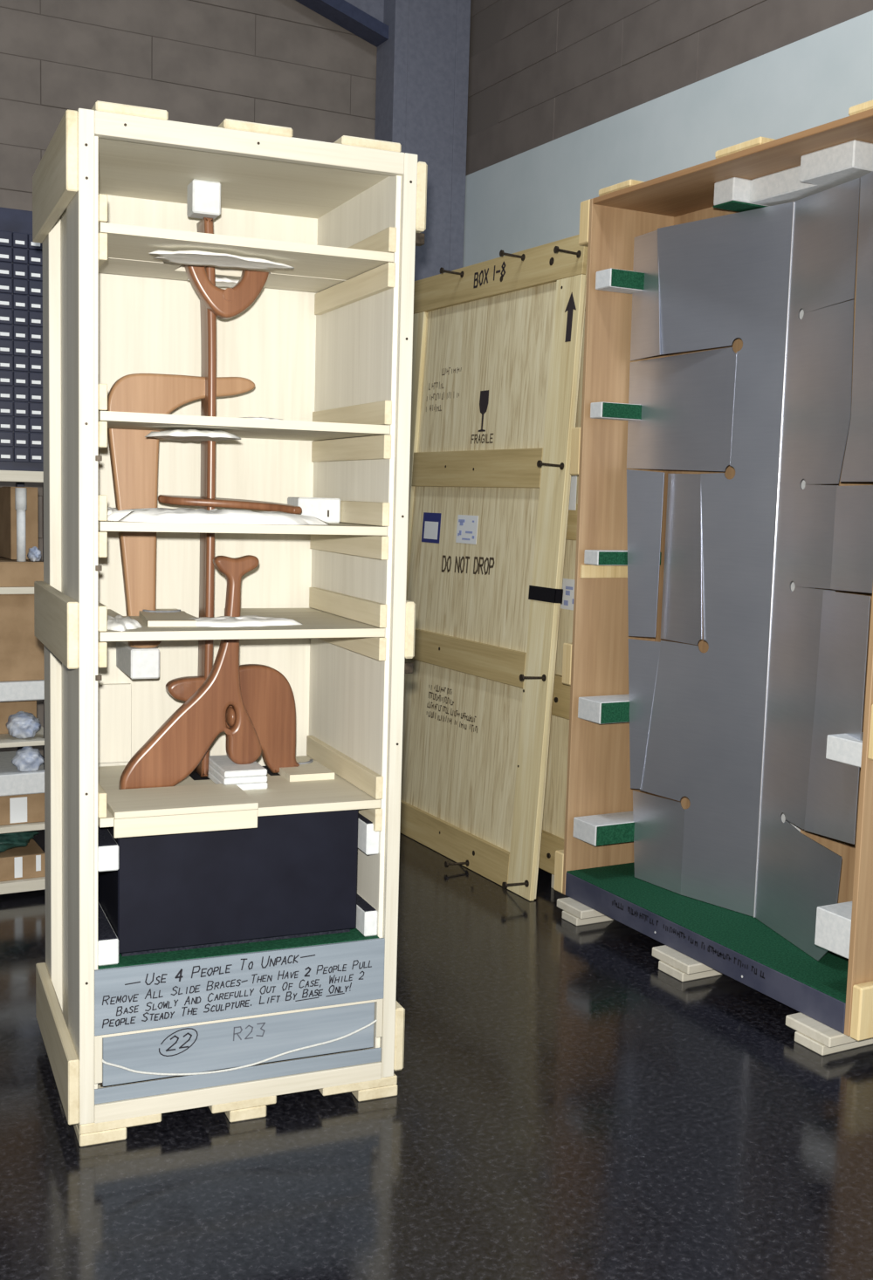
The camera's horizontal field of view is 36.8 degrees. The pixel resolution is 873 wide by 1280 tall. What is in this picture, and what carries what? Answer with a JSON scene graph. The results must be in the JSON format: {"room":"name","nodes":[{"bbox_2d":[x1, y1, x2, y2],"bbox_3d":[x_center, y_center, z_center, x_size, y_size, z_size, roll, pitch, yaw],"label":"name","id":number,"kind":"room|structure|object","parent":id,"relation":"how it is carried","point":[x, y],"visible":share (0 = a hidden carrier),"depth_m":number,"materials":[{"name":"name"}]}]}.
{"room":"art storage room","nodes":[
{"label":"art storage room","id":0,"kind":"room"},
{"bbox_2d":[0,0,376,764],"bbox_3d":[-3.239,-1.640,5.093,8.194,5.074,0.214,-2,7,-28],"label":"wall","id":1,"kind":"structure","parent":0,"point":[280,63],"depth_m":5.96,"materials":[{"name":"grey brick"}]},
{"bbox_2d":[294,0,388,47],"bbox_3d":[-0.770,-3.341,5.989,1.280,1.000,0.130,-2,7,-28],"label":"trim","id":2,"kind":"structure","parent":1,"relation":"attached to","point":[363,18],"depth_m":6.22,"materials":[{"name":"blue metal"}]},
{"bbox_2d":[374,0,470,280],"bbox_3d":[-0.099,-1.669,6.519,0.405,5.000,0.200,-2,7,-28],"label":"column","id":3,"kind":"structure","parent":1,"relation":"attached to","point":[422,65],"depth_m":6.35,"materials":[{"name":"blue paint"}]},
{"bbox_2d":[0,829,872,1279],"bbox_3d":[-1.546,1.381,1.795,7.900,0.120,8.300,-2,7,-28],"label":"floor","id":4,"kind":"structure","parent":0,"point":[566,1105],"depth_m":3.16,"materials":[{"name":"black stone"}]},
{"bbox_2d":[0,470,45,894],"bbox_3d":[-1.857,0.154,5.019,0.685,1.602,0.600,-2,7,-28],"label":"storage rack","id":5,"kind":"object","parent":4,"relation":"on","point":[20,477],"visible":0.2,"depth_m":4.90,"materials":[{"name":"blue paint"}]},
{"bbox_2d":[0,587,34,594],"bbox_3d":[-1.846,-0.208,4.979,0.685,0.025,0.600,-2,7,-28],"label":"shelf","id":6,"kind":"object","parent":5,"relation":"attached to","point":[3,590],"depth_m":4.81,"materials":[{"name":"brown wood"}]},
{"bbox_2d":[0,699,36,733],"bbox_3d":[-1.866,0.269,5.091,0.550,0.152,0.350,-2,7,-28],"label":"carton","id":7,"kind":"object","parent":5,"relation":"on","point":[7,708],"visible":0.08,"depth_m":5.02,"materials":[{"name":"brown cardboard"}]},
{"bbox_2d":[0,679,44,701],"bbox_3d":[-1.793,0.171,4.970,0.570,0.070,0.450,-2,7,-28],"label":"foam slab","id":8,"kind":"object","parent":7,"relation":"on","point":[17,690],"visible":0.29,"depth_m":4.86,"materials":[{"name":"white plastic"}]},
{"bbox_2d":[0,594,44,681],"bbox_3d":[-1.797,-0.029,4.977,0.520,0.324,0.450,-2,7,-28],"label":"carton","id":9,"kind":"object","parent":8,"relation":"on","point":[22,653],"visible":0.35,"depth_m":4.86,"materials":[{"name":"brown cardboard"}]},
{"bbox_2d":[0,207,43,471],"bbox_3d":[-1.692,-1.105,4.928,0.334,0.930,0.501,-2,7,-28],"label":"drawer cabinet","id":10,"kind":"object","parent":5,"relation":"on","point":[21,258],"visible":0.93,"depth_m":4.75,"materials":[{"name":"blue paint"}]},
{"bbox_2d":[0,556,43,587],"bbox_3d":[-1.828,-0.259,4.919,0.622,0.091,0.451,-2,7,-28],"label":"carton","id":11,"kind":"object","parent":5,"relation":"on","point":[13,573],"visible":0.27,"depth_m":4.83,"materials":[{"name":"brown cardboard"}]},
{"bbox_2d":[0,486,38,559],"bbox_3d":[-1.628,-0.457,5.083,0.100,0.271,0.350,-2,7,-28],"label":"carton","id":12,"kind":"object","parent":11,"relation":"on","point":[8,511],"visible":0.69,"depth_m":4.94,"materials":[{"name":"brown cardboard"}]},
{"bbox_2d":[14,487,26,561],"bbox_3d":[-1.533,-0.425,4.847,0.040,0.270,0.040,-2,7,-28],"label":"paper roll","id":13,"kind":"object","parent":11,"relation":"on","point":[20,493],"visible":1,"depth_m":4.83,"materials":[{"name":"white paper"}]},
{"bbox_2d":[27,546,41,561],"bbox_3d":[-1.496,-0.322,4.891,0.048,0.055,0.100,-2,7,-28],"label":"plastic bag","id":14,"kind":"object","parent":11,"relation":"on","point":[34,554],"visible":1,"depth_m":4.86,"materials":[{"name":"white plastic"}]},
{"bbox_2d":[0,470,43,482],"bbox_3d":[-1.834,-0.622,4.934,0.685,0.040,0.600,-2,7,-28],"label":"shelf","id":15,"kind":"object","parent":5,"relation":"attached to","point":[5,475],"depth_m":4.77,"materials":[{"name":"brown wood"}]},
{"bbox_2d":[0,793,44,825],"bbox_3d":[-1.815,0.614,5.046,0.520,0.116,0.451,-2,7,-28],"label":"carton","id":16,"kind":"object","parent":5,"relation":"on","point":[26,808],"visible":0.5,"depth_m":4.93,"materials":[{"name":"brown cardboard"}]},
{"bbox_2d":[0,751,44,796],"bbox_3d":[-1.803,0.518,5.008,0.570,0.080,0.450,-2,7,-28],"label":"foam slab","id":17,"kind":"object","parent":16,"relation":"on","point":[13,782],"visible":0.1,"depth_m":4.91,"materials":[{"name":"white plastic"}]},
{"bbox_2d":[11,746,44,772],"bbox_3d":[-1.537,0.443,4.942,0.120,0.098,0.100,-2,7,-28],"label":"plastic bag","id":18,"kind":"object","parent":17,"relation":"on","point":[28,758],"visible":0.98,"depth_m":4.91,"materials":[{"name":"white plastic"}]},
{"bbox_2d":[0,725,44,747],"bbox_3d":[-1.862,0.360,5.041,0.685,0.018,0.600,-2,7,-28],"label":"shelf","id":19,"kind":"object","parent":5,"relation":"attached to","point":[6,740],"depth_m":4.91,"materials":[{"name":"brown wood"}]},
{"bbox_2d":[0,821,44,833],"bbox_3d":[-1.871,0.679,5.076,0.685,0.022,0.600,-2,7,-28],"label":"shelf","id":20,"kind":"object","parent":5,"relation":"attached to","point":[37,825],"depth_m":4.92,"materials":[{"name":"brown wood"}]},
{"bbox_2d":[0,838,45,881],"bbox_3d":[-1.751,0.837,5.109,0.360,0.091,0.451,-2,7,-28],"label":"carton","id":21,"kind":"object","parent":5,"relation":"on","point":[28,861],"visible":0.76,"depth_m":4.97,"materials":[{"name":"brown cardboard"}]},
{"bbox_2d":[0,830,39,852],"bbox_3d":[-1.697,0.753,5.025,0.340,0.094,0.250,-2,7,-28],"label":"plastic bag","id":22,"kind":"object","parent":21,"relation":"on","point":[10,840],"visible":0.65,"depth_m":4.99,"materials":[{"name":"green plastic"}]},
{"bbox_2d":[0,876,45,894],"bbox_3d":[-1.878,0.901,5.100,0.685,0.040,0.600,-2,7,-28],"label":"shelf","id":23,"kind":"object","parent":5,"relation":"attached to","point":[34,884],"depth_m":4.94,"materials":[{"name":"brown wood"}]},
{"bbox_2d":[6,711,41,739],"bbox_3d":[-1.560,0.317,4.959,0.122,0.100,0.160,-2,7,-28],"label":"plastic bag","id":24,"kind":"object","parent":5,"relation":"on","point":[22,724],"visible":1,"depth_m":4.91,"materials":[{"name":"white plastic"}]},
{"bbox_2d":[32,100,427,1146],"bbox_3d":[-0.576,-0.033,3.441,0.847,2.388,0.692,-1,7,-23],"label":"crate","id":25,"kind":"object","parent":4,"relation":"on","point":[341,352],"visible":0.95,"depth_m":3.33,"materials":[{"name":"brown wood"}]},
{"bbox_2d":[97,766,358,956],"bbox_3d":[-0.585,0.563,3.493,0.604,0.336,0.540,-1,7,-23],"label":"plinth","id":26,"kind":"object","parent":25,"relation":"on","point":[288,876],"visible":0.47,"depth_m":3.25,"materials":[{"name":"black wood"}]},
{"bbox_2d":[97,755,380,827],"bbox_3d":[-0.575,0.387,3.452,0.695,0.021,0.584,-1,7,-23],"label":"brace","id":27,"kind":"object","parent":25,"relation":"attached to","point":[282,797],"visible":0.32,"depth_m":3.35,"materials":[{"name":"brown wood"}]},
{"bbox_2d":[104,783,258,819],"bbox_3d":[-0.633,0.392,3.215,0.342,0.016,0.235,-1,7,-23],"label":"board","id":28,"kind":"object","parent":27,"relation":"on","point":[215,797],"visible":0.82,"depth_m":3.17,"materials":[{"name":"brown wood"}]},
{"bbox_2d":[113,809,257,838],"bbox_3d":[-0.593,0.435,3.121,0.342,0.045,0.010,-1,7,-23],"label":"board","id":29,"kind":"object","parent":27,"relation":"attached to","point":[236,819],"visible":1,"depth_m":3.11,"materials":[{"name":"brown wood"}]},
{"bbox_2d":[105,217,301,789],"bbox_3d":[-0.576,-0.350,3.398,0.513,1.456,0.267,-1,7,-23],"label":"wooden sculpture","id":30,"kind":"object","parent":27,"relation":"on","point":[254,704],"visible":0.89,"depth_m":3.40,"materials":[{"name":"red wood"}]},
{"bbox_2d":[208,754,267,790],"bbox_3d":[-0.529,0.349,3.469,0.116,0.053,0.210,-1,7,-23],"label":"pad","id":31,"kind":"object","parent":27,"relation":"on","point":[222,770],"visible":0.72,"depth_m":3.39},
{"bbox_2d":[278,759,334,781],"bbox_3d":[-0.365,0.356,3.594,0.125,0.022,0.170,-1,7,-23],"label":"pad","id":32,"kind":"object","parent":27,"relation":"on","point":[310,770],"visible":0.77,"depth_m":3.54,"materials":[{"name":"brown wood"}]},
{"bbox_2d":[102,1019,376,1075],"bbox_3d":[-0.473,1.018,3.239,0.692,0.083,0.011,-1,7,-23],"label":"rope","id":33,"kind":"object","parent":25,"relation":"hanging from","point":[375,1020],"visible":1,"depth_m":3.23,"materials":[{"name":"white fabric"}]},
{"bbox_2d":[98,608,384,641],"bbox_3d":[-0.562,-0.045,3.405,0.695,0.021,0.584,-1,7,-23],"label":"brace","id":34,"kind":"object","parent":25,"relation":"attached to","point":[316,623],"visible":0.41,"depth_m":3.20,"materials":[{"name":"brown wood"}]},
{"bbox_2d":[107,615,142,630],"bbox_3d":[-0.769,-0.045,3.166,0.106,0.020,0.276,-1,7,-23],"label":"cloth","id":35,"kind":"object","parent":34,"relation":"on","point":[117,623],"visible":0.82,"depth_m":3.10,"materials":[{"name":"white fabric"}]},
{"bbox_2d":[138,609,196,626],"bbox_3d":[-0.676,-0.056,3.292,0.115,0.018,0.260,0,7,-17],"label":"pad","id":36,"kind":"object","parent":34,"relation":"on","point":[176,618],"visible":1,"depth_m":3.22,"materials":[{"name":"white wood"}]},
{"bbox_2d":[190,615,301,627],"bbox_3d":[-0.501,-0.050,3.285,0.325,0.018,0.160,-1,7,-23],"label":"cloth","id":37,"kind":"object","parent":34,"relation":"on","point":[243,620],"visible":0.94,"depth_m":3.24,"materials":[{"name":"white fabric"}]},
{"bbox_2d":[98,520,387,535],"bbox_3d":[-0.555,-0.295,3.378,0.695,0.021,0.584,-1,7,-23],"label":"brace","id":38,"kind":"object","parent":25,"relation":"attached to","point":[333,528],"visible":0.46,"depth_m":3.11,"materials":[{"name":"brown wood"}]},
{"bbox_2d":[107,506,117,514],"bbox_3d":[-0.804,-0.308,3.196,0.073,0.030,0.222,-1,7,-23],"label":"cloth","id":39,"kind":"object","parent":38,"relation":"on","point":[110,509],"visible":0.19,"depth_m":3.15,"materials":[{"name":"white fabric"}]},
{"bbox_2d":[107,507,329,525],"bbox_3d":[-0.522,-0.301,3.184,0.576,0.034,0.185,-1,7,-23],"label":"cloth","id":40,"kind":"object","parent":38,"relation":"on","point":[149,515],"visible":0.99,"depth_m":3.12,"materials":[{"name":"white fabric"}]},
{"bbox_2d":[287,497,340,523],"bbox_3d":[-0.332,-0.351,3.545,0.118,0.066,0.111,-1,7,-23],"label":"foam box","id":41,"kind":"object","parent":38,"relation":"on","point":[325,509],"visible":0.77,"depth_m":3.50,"materials":[{"name":"plastic"}]},
{"bbox_2d":[98,410,390,440],"bbox_3d":[-0.548,-0.542,3.351,0.695,0.021,0.584,-1,7,-23],"label":"brace","id":42,"kind":"object","parent":25,"relation":"attached to","point":[246,427],"visible":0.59,"depth_m":3.14,"materials":[{"name":"brown wood"}]},
{"bbox_2d":[144,429,241,441],"bbox_3d":[-0.618,-0.513,3.279,0.224,0.023,0.384,-1,7,-23],"label":"cloth","id":43,"kind":"object","parent":42,"relation":"hanging from","point":[175,434],"visible":1,"depth_m":3.18,"materials":[{"name":"white fabric"}]},
{"bbox_2d":[241,417,281,419],"bbox_3d":[-0.448,-0.544,3.252,0.169,0.010,0.274,-1,7,-23],"label":"cloth","id":44,"kind":"object","parent":42,"relation":"on","point":[242,417],"visible":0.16,"depth_m":3.15,"materials":[{"name":"white fabric"}]},
{"bbox_2d":[98,222,393,292],"bbox_3d":[-0.533,-0.951,3.300,0.695,0.021,0.569,-1,7,-23],"label":"brace","id":45,"kind":"object","parent":25,"relation":"attached to","point":[317,268],"visible":0.56,"depth_m":3.16,"materials":[{"name":"brown wood"}]},
{"bbox_2d":[186,276,239,287],"bbox_3d":[-0.578,-0.949,3.476,0.177,0.018,0.107,-1,7,-23],"label":"cloth","id":46,"kind":"object","parent":45,"relation":"attached to","point":[220,282],"visible":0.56,"depth_m":3.47,"materials":[{"name":"white fabric"}]},
{"bbox_2d":[148,249,294,270],"bbox_3d":[-0.515,-0.913,3.144,0.357,0.017,0.177,-1,7,-23],"label":"cloth","id":47,"kind":"object","parent":45,"relation":"attached to","point":[186,257],"visible":1,"depth_m":3.15,"materials":[{"name":"white fabric"}]},
{"bbox_2d":[399,234,588,901],"bbox_3d":[0.086,-0.328,5.601,0.273,2.542,1.442,-2,7,-28],"label":"lid","id":48,"kind":"object","parent":4,"relation":"on","point":[497,342],"visible":0.98,"depth_m":5.46,"materials":[{"name":"brown wood"}]},
{"bbox_2d":[457,519,474,540],"bbox_3d":[0.128,-0.474,5.646,0.001,0.086,0.147,1,6,-29],"label":"print","id":49,"kind":"object","parent":48,"relation":"attached to","point":[462,521],"depth_m":5.67},
{"bbox_2d":[538,307,585,888],"bbox_3d":[0.368,-0.270,5.716,0.334,2.420,1.450,-2,7,-28],"label":"crate","id":50,"kind":"object","parent":4,"relation":"on","point":[552,832],"visible":0.19,"depth_m":5.22,"materials":[{"name":"brown wood"}]},
{"bbox_2d":[563,586,573,605],"bbox_3d":[0.520,-0.172,5.153,0.001,0.076,0.071,-2,7,-28],"label":"print","id":51,"kind":"object","parent":50,"relation":"attached to","point":[568,591],"depth_m":5.16,"materials":[{"name":"white paper"}]},
{"bbox_2d":[553,99,872,1055],"bbox_3d":[0.997,-0.217,4.315,0.446,2.654,1.559,-2,7,-28],"label":"crate","id":52,"kind":"object","parent":4,"relation":"on","point":[831,995],"visible":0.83,"depth_m":4.72,"materials":[{"name":"brown wood"}]},
{"bbox_2d":[626,171,872,960],"bbox_3d":[1.021,-0.232,4.322,0.199,2.368,1.368,-1,7,-24],"label":"sculpture","id":53,"kind":"object","parent":52,"relation":"on","point":[739,728],"visible":1,"depth_m":4.39,"materials":[{"name":"grey metal"}]},
{"bbox_2d":[462,0,872,267],"bbox_3d":[1.998,-1.253,3.223,0.140,5.006,8.578,-2,7,-28],"label":"wall","id":54,"kind":"structure","parent":0,"point":[569,101],"depth_m":5.34,"materials":[{"name":"grey"}]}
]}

